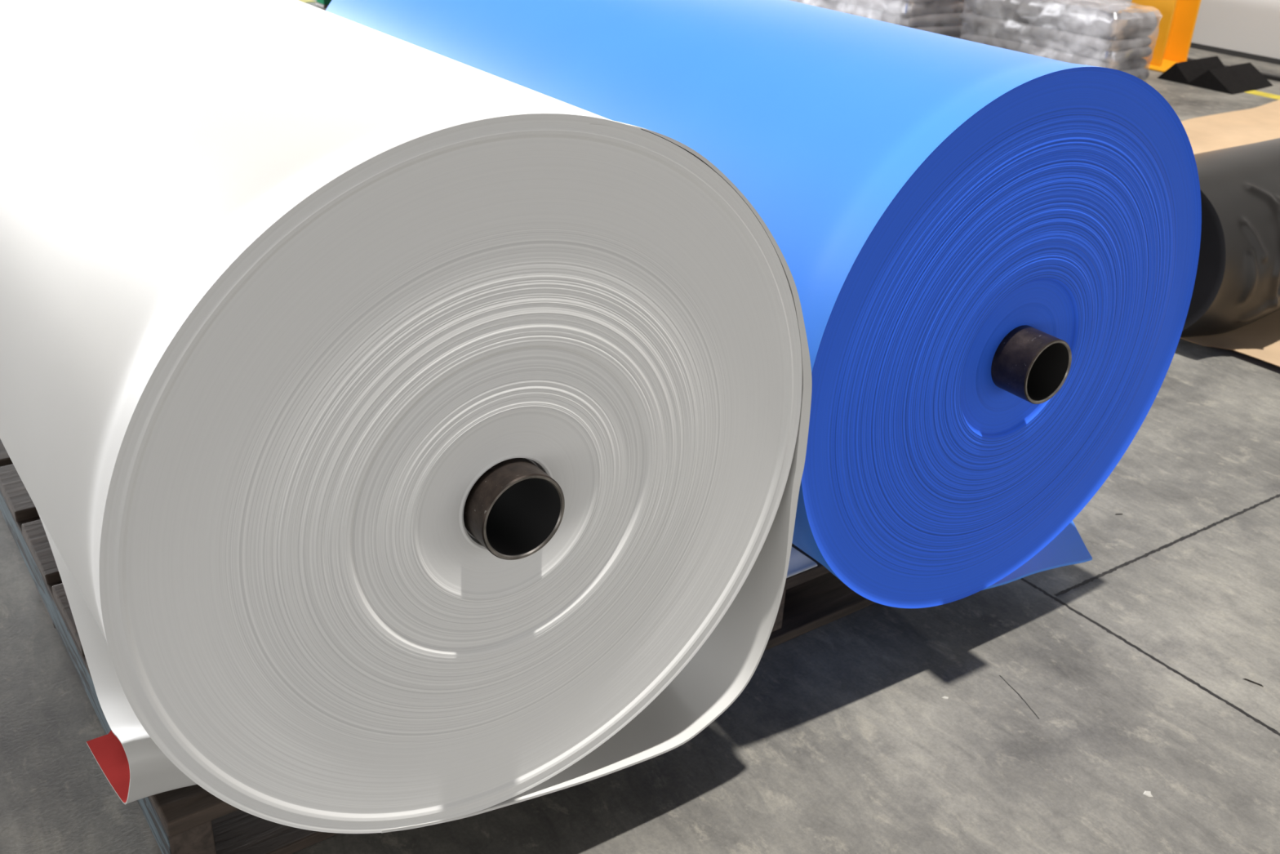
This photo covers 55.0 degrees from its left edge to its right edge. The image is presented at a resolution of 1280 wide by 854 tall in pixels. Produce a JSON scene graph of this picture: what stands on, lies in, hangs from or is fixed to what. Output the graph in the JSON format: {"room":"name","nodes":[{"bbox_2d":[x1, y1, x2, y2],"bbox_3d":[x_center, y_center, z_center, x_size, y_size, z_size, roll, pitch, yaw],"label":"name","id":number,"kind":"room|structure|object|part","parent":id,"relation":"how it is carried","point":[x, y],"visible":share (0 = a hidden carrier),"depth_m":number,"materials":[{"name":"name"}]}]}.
{"room":"factory warehouse","nodes":[
{"label":"factory warehouse","id":0,"kind":"room"},
{"bbox_2d":[0,0,1279,853],"bbox_3d":[-1.475,-1.682,6.544,18.000,0.100,24.000,-16,32,-32],"label":"floor","id":1,"kind":"structure","parent":0,"point":[842,737],"depth_m":2.27,"materials":[{"name":"concrete"}]},
{"bbox_2d":[298,0,315,2],"bbox_3d":[-4.220,-2.847,8.436,4.095,0.002,0.239,-16,32,-32],"label":"trim","id":2,"kind":"structure","parent":1,"relation":"on","point":[304,1],"depth_m":9.46,"materials":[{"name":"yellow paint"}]},
{"bbox_2d":[315,0,331,8],"bbox_3d":[-2.280,-3.903,8.947,0.230,1.600,0.160,-16,32,-32],"label":"post","id":3,"kind":"object","parent":1,"relation":"on","point":[323,3],"visible":0.47,"depth_m":9.20,"materials":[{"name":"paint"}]},
{"bbox_2d":[0,439,875,853],"bbox_3d":[-0.577,0.130,2.812,1.491,0.143,1.741,-16,32,-32],"label":"pallet","id":4,"kind":"object","parent":1,"relation":"on","point":[188,820],"visible":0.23,"depth_m":2.23,"materials":[{"name":"brown wood"}]},
{"bbox_2d":[0,0,812,833],"bbox_3d":[-0.785,-0.334,2.412,1.083,1.036,2.320,-16,32,-32],"label":"roll","id":5,"kind":"object","parent":4,"relation":"on","point":[410,435],"visible":1,"depth_m":1.52,"materials":[{"name":"plastic"}]},
{"bbox_2d":[36,510,817,804],"bbox_3d":[-0.484,0.168,2.438,1.320,0.175,1.061,-16,32,-32],"label":"sheet","id":6,"kind":"object","parent":4,"relation":"on","point":[131,761],"visible":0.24,"depth_m":1.83,"materials":[{"name":"white plastic"}]},
{"bbox_2d":[325,0,1201,608],"bbox_3d":[0.095,-0.520,2.967,1.128,1.077,2.294,-16,32,-32],"label":"roll","id":7,"kind":"object","parent":4,"relation":"on","point":[991,253],"visible":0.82,"depth_m":2.11,"materials":[{"name":"plastic"}]},
{"bbox_2d":[790,0,972,38],"bbox_3d":[1.483,-3.547,9.799,1.214,0.536,2.912,-16,32,-32],"label":"stack","id":8,"kind":"object","parent":1,"relation":"on","point":[937,16],"visible":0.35,"depth_m":8.72,"materials":[{"name":"grey plastic"}]},
{"bbox_2d":[999,675,1039,719],"bbox_3d":[0.726,0.516,2.349,0.006,0.001,0.132,-6,28,-17],"label":"crack","id":9,"kind":"object","parent":1,"relation":"on","point":[999,675],"depth_m":2.35,"materials":[{"name":"black concrete"}]},
{"bbox_2d":[959,0,1159,79],"bbox_3d":[2.795,-2.667,8.276,0.535,0.470,1.288,-16,32,-32],"label":"stack","id":10,"kind":"object","parent":1,"relation":"on","point":[1081,32],"visible":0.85,"depth_m":8.00,"materials":[{"name":"grey plastic"}]},
{"bbox_2d":[1142,791,1152,796],"bbox_3d":[0.879,0.635,2.128,0.016,0.002,0.015,3,27,1],"label":"paper scrap","id":11,"kind":"object","parent":1,"relation":"on","point":[1148,793],"visible":1,"depth_m":2.13,"materials":[{"name":"white paper"}]},
{"bbox_2d":[1021,577,1279,735],"bbox_3d":[0.910,0.389,2.616,0.041,0.001,6.001,-15,32,-32],"label":"joint","id":12,"kind":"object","parent":1,"relation":"on","point":[1108,630],"depth_m":2.47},
{"bbox_2d":[1130,0,1201,72],"bbox_3d":[3.768,-4.610,7.763,0.575,4.500,0.560,-16,32,-32],"label":"steel column","id":13,"kind":"structure","parent":1,"relation":"on","point":[1170,45],"depth_m":8.61,"materials":[{"name":"orange metal"}]},
{"bbox_3d":[3.663,-2.614,8.780,0.575,0.015,0.560,-16,32,-32],"label":"plate","id":14,"kind":"part","parent":13,"relation":"part of","materials":[{"name":"yellow paint"}]},
{"bbox_2d":[1054,494,1279,595],"bbox_3d":[3.817,-0.415,4.497,7.067,0.001,0.017,-15,32,-31],"label":"joint","id":15,"kind":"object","parent":1,"relation":"on","point":[1110,571],"depth_m":2.86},
{"bbox_2d":[1156,55,1273,94],"bbox_3d":[3.848,-2.362,8.186,0.575,0.122,0.600,-16,32,-32],"label":"foam block","id":16,"kind":"object","parent":1,"relation":"on","point":[1208,73],"visible":1,"depth_m":8.10,"materials":[{"name":"black plastic"}]},
{"bbox_2d":[1180,99,1279,366],"bbox_3d":[3.576,-0.943,5.473,4.780,0.030,3.630,-16,32,-32],"label":"kraft paper","id":17,"kind":"object","parent":1,"relation":"on","point":[1260,339],"visible":0.16,"depth_m":6.64,"materials":[{"name":"brown paper"}]},
{"bbox_2d":[1180,137,1279,337],"bbox_3d":[2.602,-0.822,4.548,2.402,0.551,0.614,-16,32,-32],"label":"roll","id":18,"kind":"object","parent":17,"relation":"on","point":[1237,284],"visible":0.57,"depth_m":3.81,"materials":[{"name":"black plastic"}]},
{"bbox_2d":[1186,57,1279,81],"bbox_3d":[4.538,-2.249,8.143,0.070,0.026,2.750,-16,32,-32],"label":"trim","id":19,"kind":"structure","parent":1,"relation":"on","point":[1272,77],"depth_m":8.39,"materials":[{"name":"rubber"}]},
{"bbox_2d":[1242,678,1262,686],"bbox_3d":[1.208,0.503,2.420,0.039,0.003,0.002,21,32,31],"label":"splinter","id":20,"kind":"object","parent":1,"relation":"on","point":[1246,679],"visible":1,"depth_m":2.42,"materials":[{"name":"black wood"}]},
{"bbox_2d":[1244,90,1279,99],"bbox_3d":[4.696,-1.674,7.057,0.135,0.002,2.565,-16,32,-32],"label":"floor marking line","id":21,"kind":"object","parent":1,"relation":"on","point":[1254,92],"depth_m":7.89,"materials":[{"name":"yellow paint"}]},
{"bbox_2d":[1085,0,1279,58],"bbox_3d":[4.063,-6.811,8.217,0.150,7.965,24.000,-16,32,-32],"label":"wall","id":22,"kind":"structure","parent":0,"point":[1247,26],"depth_m":9.13,"materials":[{"name":"white paint"}]},
{"bbox_2d":[1190,42,1279,64],"bbox_3d":[3.861,-3.248,10.021,0.135,0.038,24.000,-16,32,-32],"label":"baseboard","id":23,"kind":"structure","parent":22,"relation":"attached to","point":[1218,50],"depth_m":9.18,"materials":[{"name":"rubber"}]}
]}

